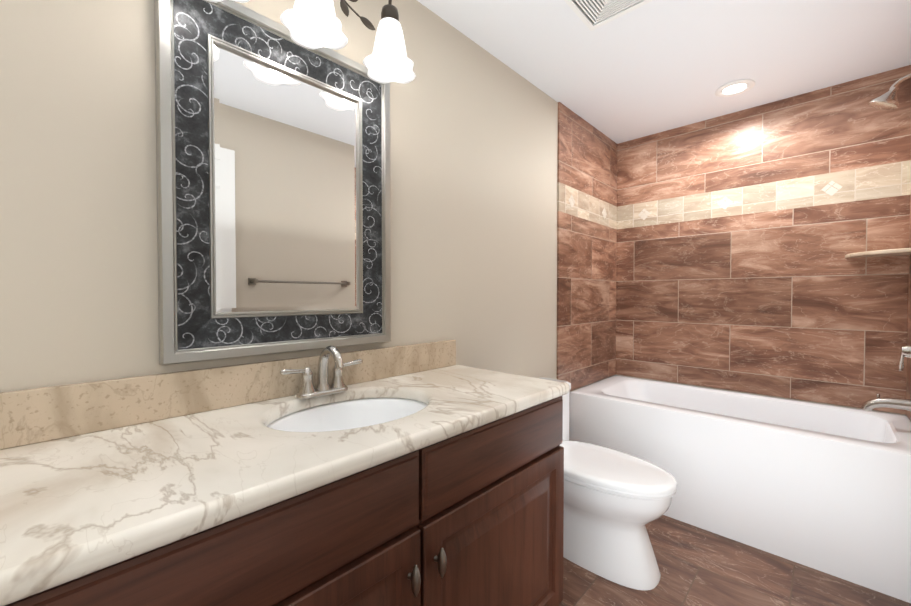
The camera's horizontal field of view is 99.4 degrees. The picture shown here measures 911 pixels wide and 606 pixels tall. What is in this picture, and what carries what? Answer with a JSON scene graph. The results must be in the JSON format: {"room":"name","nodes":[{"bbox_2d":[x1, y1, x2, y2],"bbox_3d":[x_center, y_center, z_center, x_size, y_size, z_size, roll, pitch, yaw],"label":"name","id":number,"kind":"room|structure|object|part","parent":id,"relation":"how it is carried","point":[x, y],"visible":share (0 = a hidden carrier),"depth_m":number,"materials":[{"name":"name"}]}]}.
{"room":"bathroom","nodes":[
{"label":"bathroom","id":0,"kind":"room"},
{"bbox_2d":[0,0,613,391],"bbox_3d":[-0.295,-0.018,1.510,0.100,2.408,4.618,1,1,44],"label":"wall","id":1,"kind":"structure","parent":0,"point":[473,186],"depth_m":0.96,"materials":[{"name":"beige paint"}]},
{"bbox_2d":[0,340,455,449],"bbox_3d":[-0.698,0.233,1.006,0.020,0.112,2.005,1,1,44],"label":"backsplash","id":2,"kind":"structure","parent":1,"relation":"attached to","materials":[{"name":"stone"}]},
{"bbox_2d":[154,0,390,365],"bbox_3d":[-0.492,-0.339,1.200,0.034,0.978,0.694,1,1,44],"label":"mirror","id":3,"kind":"object","parent":1,"relation":"attached to","point":[273,178],"visible":0.92,"depth_m":1.13,"materials":[{"name":"silver metal"}]},
{"bbox_2d":[280,0,347,49],"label":"sconce","id":4,"kind":"object","parent":1,"relation":"attached to","point":[312,24],"depth_m":1.13,"materials":[{"name":"white glass"}]},
{"bbox_3d":[-0.577,-0.842,0.906,0.185,0.153,0.185,1,1,44],"label":"lamp shade","id":5,"kind":"part","parent":4,"relation":"part of","materials":[{"name":"white glass"}]},
{"bbox_3d":[-0.397,-0.845,1.093,0.185,0.153,0.185,1,1,44],"label":"lamp shade","id":6,"kind":"part","parent":4,"relation":"part of","materials":[{"name":"white glass"}]},
{"bbox_2d":[340,0,415,83],"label":"sconce","id":7,"kind":"object","parent":1,"relation":"attached to","point":[388,62],"depth_m":1.26,"materials":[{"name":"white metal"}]},
{"bbox_3d":[-0.217,-0.849,1.281,0.185,0.153,0.185,1,1,44],"label":"lamp shade","id":8,"kind":"part","parent":7,"relation":"part of","materials":[{"name":"white glass"}]},
{"bbox_2d":[557,211,570,439],"bbox_3d":[0.689,0.300,2.461,0.012,1.739,0.154,1,1,44],"label":"wall tile strip","id":9,"kind":"object","parent":1,"relation":"attached to","point":[563,283],"visible":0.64,"depth_m":2.44,"materials":[{"name":"brown tile"}]},
{"bbox_2d":[557,182,616,228],"bbox_3d":[0.955,-0.663,2.722,0.012,0.178,0.923,1,1,44],"label":"tile band","id":10,"kind":"object","parent":1,"relation":"attached to","point":[588,207],"visible":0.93,"depth_m":2.65,"materials":[{"name":"beige tile"}]},
{"bbox_2d":[569,195,574,206],"bbox_3d":[0.755,-0.659,2.503,0.002,0.088,0.088,1,1,44],"label":"diamond","id":11,"kind":"object","parent":10,"relation":"attached to","point":[571,198],"depth_m":2.50,"materials":[{"name":"beige tile"}]},
{"bbox_2d":[602,208,606,218],"bbox_3d":[1.107,-0.666,2.872,0.002,0.088,0.088,1,1,44],"label":"diamond","id":12,"kind":"object","parent":10,"relation":"attached to","point":[604,213],"depth_m":2.87,"materials":[{"name":"beige tile"}]},
{"bbox_2d":[557,102,616,206],"bbox_3d":[0.955,-0.997,2.716,0.012,0.491,0.923,1,1,44],"label":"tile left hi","id":13,"kind":"structure","parent":1,"relation":"attached to","point":[587,157],"depth_m":2.64,"materials":[{"name":"brown tile"}]},
{"bbox_2d":[570,215,616,390],"bbox_3d":[1.008,-0.003,2.789,0.012,1.145,0.769,1,1,44],"label":"wall tile","id":14,"kind":"structure","parent":1,"relation":"attached to","point":[593,307],"depth_m":2.74,"materials":[{"name":"brown tile"}]},
{"bbox_2d":[417,0,910,143],"bbox_3d":[0.293,-1.262,0.925,1.730,0.100,4.618,1,1,44],"label":"ceiling","id":15,"kind":"structure","parent":0,"point":[653,67],"depth_m":1.88,"materials":[{"name":"white paint"}]},
{"bbox_2d":[564,0,651,30],"bbox_3d":[0.608,-1.215,1.543,0.254,0.014,0.254,1,1,44],"label":"ceiling vent","id":16,"kind":"object","parent":15,"relation":"in","point":[592,14],"visible":0.96,"depth_m":1.60,"materials":[{"name":"white plastic"}]},
{"bbox_2d":[715,79,754,96],"bbox_3d":[1.603,-1.230,2.220,0.188,0.008,0.188,1,1,44],"label":"recessed light","id":17,"kind":"object","parent":15,"relation":"in","point":[734,88],"visible":1,"depth_m":2.21,"materials":[{"name":"white glass"}]},
{"bbox_2d":[558,515,910,605],"bbox_3d":[0.293,1.246,0.968,1.730,0.100,4.618,1,1,44],"label":"floor","id":18,"kind":"structure","parent":0,"point":[698,566],"depth_m":1.64,"materials":[{"name":"wood"}]},
{"bbox_2d":[0,392,567,605],"bbox_3d":[-0.486,0.767,0.832,0.577,0.864,1.995,1,1,44],"label":"bathroom vanity","id":19,"kind":"object","parent":18,"relation":"on","point":[427,474],"depth_m":0.83,"materials":[{"name":"brown wood"}]},
{"bbox_3d":[-0.309,0.427,0.657,0.020,0.168,0.645,1,1,44],"label":"drawer","id":20,"kind":"part","parent":19,"relation":"part of","materials":[{"name":"brown wood"}]},
{"bbox_2d":[0,364,569,599],"bbox_3d":[-0.493,0.314,0.835,0.555,0.040,2.040,1,1,44],"label":"countertop","id":21,"kind":"structure","parent":19,"relation":"on","point":[77,501],"depth_m":0.71,"materials":[{"name":"beige stone"}]},
{"bbox_2d":[276,346,363,399],"bbox_3d":[-0.389,0.208,1.193,0.148,0.156,0.274,1,1,44],"label":"faucet","id":22,"kind":"object","parent":21,"relation":"on","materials":[{"name":"silver metal"}]},
{"bbox_2d":[264,388,431,439],"bbox_3d":[-0.288,0.407,1.099,0.396,0.180,0.510,1,1,44],"label":"sink","id":23,"kind":"object","parent":21,"relation":"in","point":[327,416],"depth_m":1.25,"materials":[{"name":"white ceramic"}]},
{"bbox_3d":[-0.309,0.797,0.663,0.020,0.548,0.645,1,1,44],"label":"door","id":24,"kind":"part","parent":19,"relation":"part of","materials":[{"name":"brown wood"}]},
{"bbox_3d":[-0.091,0.608,0.849,0.034,0.072,0.022,1,1,44],"label":"knob","id":25,"kind":"part","parent":19,"relation":"part of","materials":[{"name":"grey metal"}]},
{"bbox_3d":[-0.036,0.607,0.907,0.034,0.072,0.022,1,1,44],"label":"knob","id":26,"kind":"part","parent":19,"relation":"part of","materials":[{"name":"grey metal"}]},
{"bbox_3d":[0.150,0.419,1.135,0.020,0.168,0.660,1,1,44],"label":"drawer","id":27,"kind":"part","parent":19,"relation":"part of","materials":[{"name":"brown wood"}]},
{"bbox_3d":[0.150,0.789,1.141,0.020,0.548,0.660,1,1,44],"label":"door","id":28,"kind":"part","parent":19,"relation":"part of","materials":[{"name":"brown wood"}]},
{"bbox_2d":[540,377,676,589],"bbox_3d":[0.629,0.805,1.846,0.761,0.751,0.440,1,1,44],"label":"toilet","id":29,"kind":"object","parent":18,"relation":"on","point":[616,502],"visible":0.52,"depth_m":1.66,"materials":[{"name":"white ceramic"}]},
{"bbox_3d":[0.425,0.805,2.041,0.198,0.745,0.440,1,1,44],"label":"tank","id":30,"kind":"part","parent":29,"relation":"part of","materials":[{"name":"white ceramic"}]},
{"bbox_3d":[0.674,0.983,1.805,0.600,0.396,0.374,1,1,44],"label":"bowl","id":31,"kind":"part","parent":29,"relation":"part of","materials":[{"name":"white ceramic"}]},
{"bbox_3d":[0.681,0.758,1.795,0.615,0.052,0.394,1,1,44],"label":"seat lid","id":32,"kind":"part","parent":29,"relation":"part of","materials":[{"name":"white ceramic"}]},
{"bbox_2d":[570,375,910,602],"bbox_3d":[1.556,0.878,2.280,1.524,0.590,0.762,1,1,44],"label":"bathtub","id":33,"kind":"object","parent":18,"relation":"on","point":[825,488],"visible":0.96,"depth_m":1.87,"materials":[{"name":"white ceramic"}]},
{"bbox_2d":[615,374,906,415],"bbox_3d":[1.857,-0.036,2.577,1.730,2.408,0.100,1,1,44],"label":"wall","id":34,"kind":"structure","parent":0,"point":[768,395],"depth_m":2.41,"materials":[{"name":"beige paint"}]},
{"bbox_2d":[616,195,909,413],"bbox_3d":[1.818,0.002,2.538,1.506,1.145,0.012,1,1,44],"label":"wall tile","id":35,"kind":"structure","parent":34,"relation":"attached to","point":[794,303],"depth_m":2.38,"materials":[{"name":"brown tile"}]},
{"bbox_2d":[617,160,910,228],"bbox_3d":[1.818,-0.659,2.526,1.506,0.178,0.012,1,1,44],"label":"tile band","id":36,"kind":"object","parent":34,"relation":"attached to","point":[880,181],"visible":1,"depth_m":2.36,"materials":[{"name":"beige tile"}]},
{"bbox_2d":[638,209,649,219],"bbox_3d":[1.416,-0.666,2.902,0.088,0.088,0.002,1,1,44],"label":"diamond","id":37,"kind":"object","parent":36,"relation":"attached to","point":[644,216],"depth_m":2.90,"materials":[{"name":"beige tile"}]},
{"bbox_2d":[718,197,732,208],"bbox_3d":[1.780,-0.660,2.552,0.088,0.088,0.002,1,1,44],"label":"diamond","id":38,"kind":"object","parent":36,"relation":"attached to","point":[725,204],"depth_m":2.55,"materials":[{"name":"beige tile"}]},
{"bbox_2d":[821,181,841,195],"bbox_3d":[2.145,-0.654,2.203,0.088,0.088,0.002,1,1,44],"label":"diamond","id":39,"kind":"object","parent":36,"relation":"attached to","point":[831,191],"depth_m":2.20,"materials":[{"name":"beige tile"}]},
{"bbox_2d":[617,65,910,206],"bbox_3d":[1.818,-0.994,2.520,1.506,0.491,0.012,1,1,44],"label":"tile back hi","id":40,"kind":"structure","parent":34,"relation":"attached to","point":[839,127],"depth_m":2.37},
{"bbox_2d":[845,248,910,257],"bbox_3d":[2.190,-0.257,2.004,0.235,0.020,0.235,1,1,44],"label":"corner shelf","id":41,"kind":"object","parent":34,"relation":"attached to","point":[893,252],"visible":1,"depth_m":1.97,"materials":[{"name":"stone"}]},
{"bbox_3d":[0.882,0.002,0.383,0.100,2.408,4.618,1,1,44],"label":"wall","id":42,"kind":"structure","parent":0,"visible":0},
{"bbox_2d":[906,195,910,420],"bbox_3d":[2.104,0.016,1.739,0.012,1.145,0.769,1,1,44],"label":"wall tile","id":43,"kind":"structure","parent":42,"relation":"attached to","point":[908,395],"depth_m":1.98,"materials":[{"name":"brown tile"}]},
{"bbox_2d":[861,394,910,411],"bbox_3d":[2.032,0.477,1.812,0.180,0.092,0.054,1,1,44],"label":"tub spout","id":44,"kind":"object","parent":43,"relation":"attached to","point":[878,402],"visible":1,"depth_m":1.80,"materials":[{"name":"silver metal"}]},
{"bbox_2d":[898,345,910,370],"bbox_3d":[2.072,0.223,1.768,0.068,0.172,0.170,1,1,44],"label":"shower valve","id":45,"kind":"object","parent":43,"relation":"attached to","point":[905,350],"visible":1,"depth_m":1.76,"materials":[{"name":"silver metal"}]},
{"bbox_3d":[2.051,-0.979,1.666,0.012,0.491,0.923,1,1,44],"label":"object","id":46,"kind":"structure","parent":42,"relation":"attached to","visible":0},
{"bbox_2d":[869,74,910,109],"bbox_3d":[2.034,-0.983,1.784,0.173,0.165,0.105,1,1,44],"label":"shower head","id":47,"kind":"object","parent":46,"relation":"attached to","point":[888,100],"visible":1,"depth_m":1.78},
{"bbox_3d":[2.056,-1.023,1.762,0.112,0.084,0.064,1,1,44],"label":"arm","id":48,"kind":"part","parent":47,"relation":"part of"}
]}

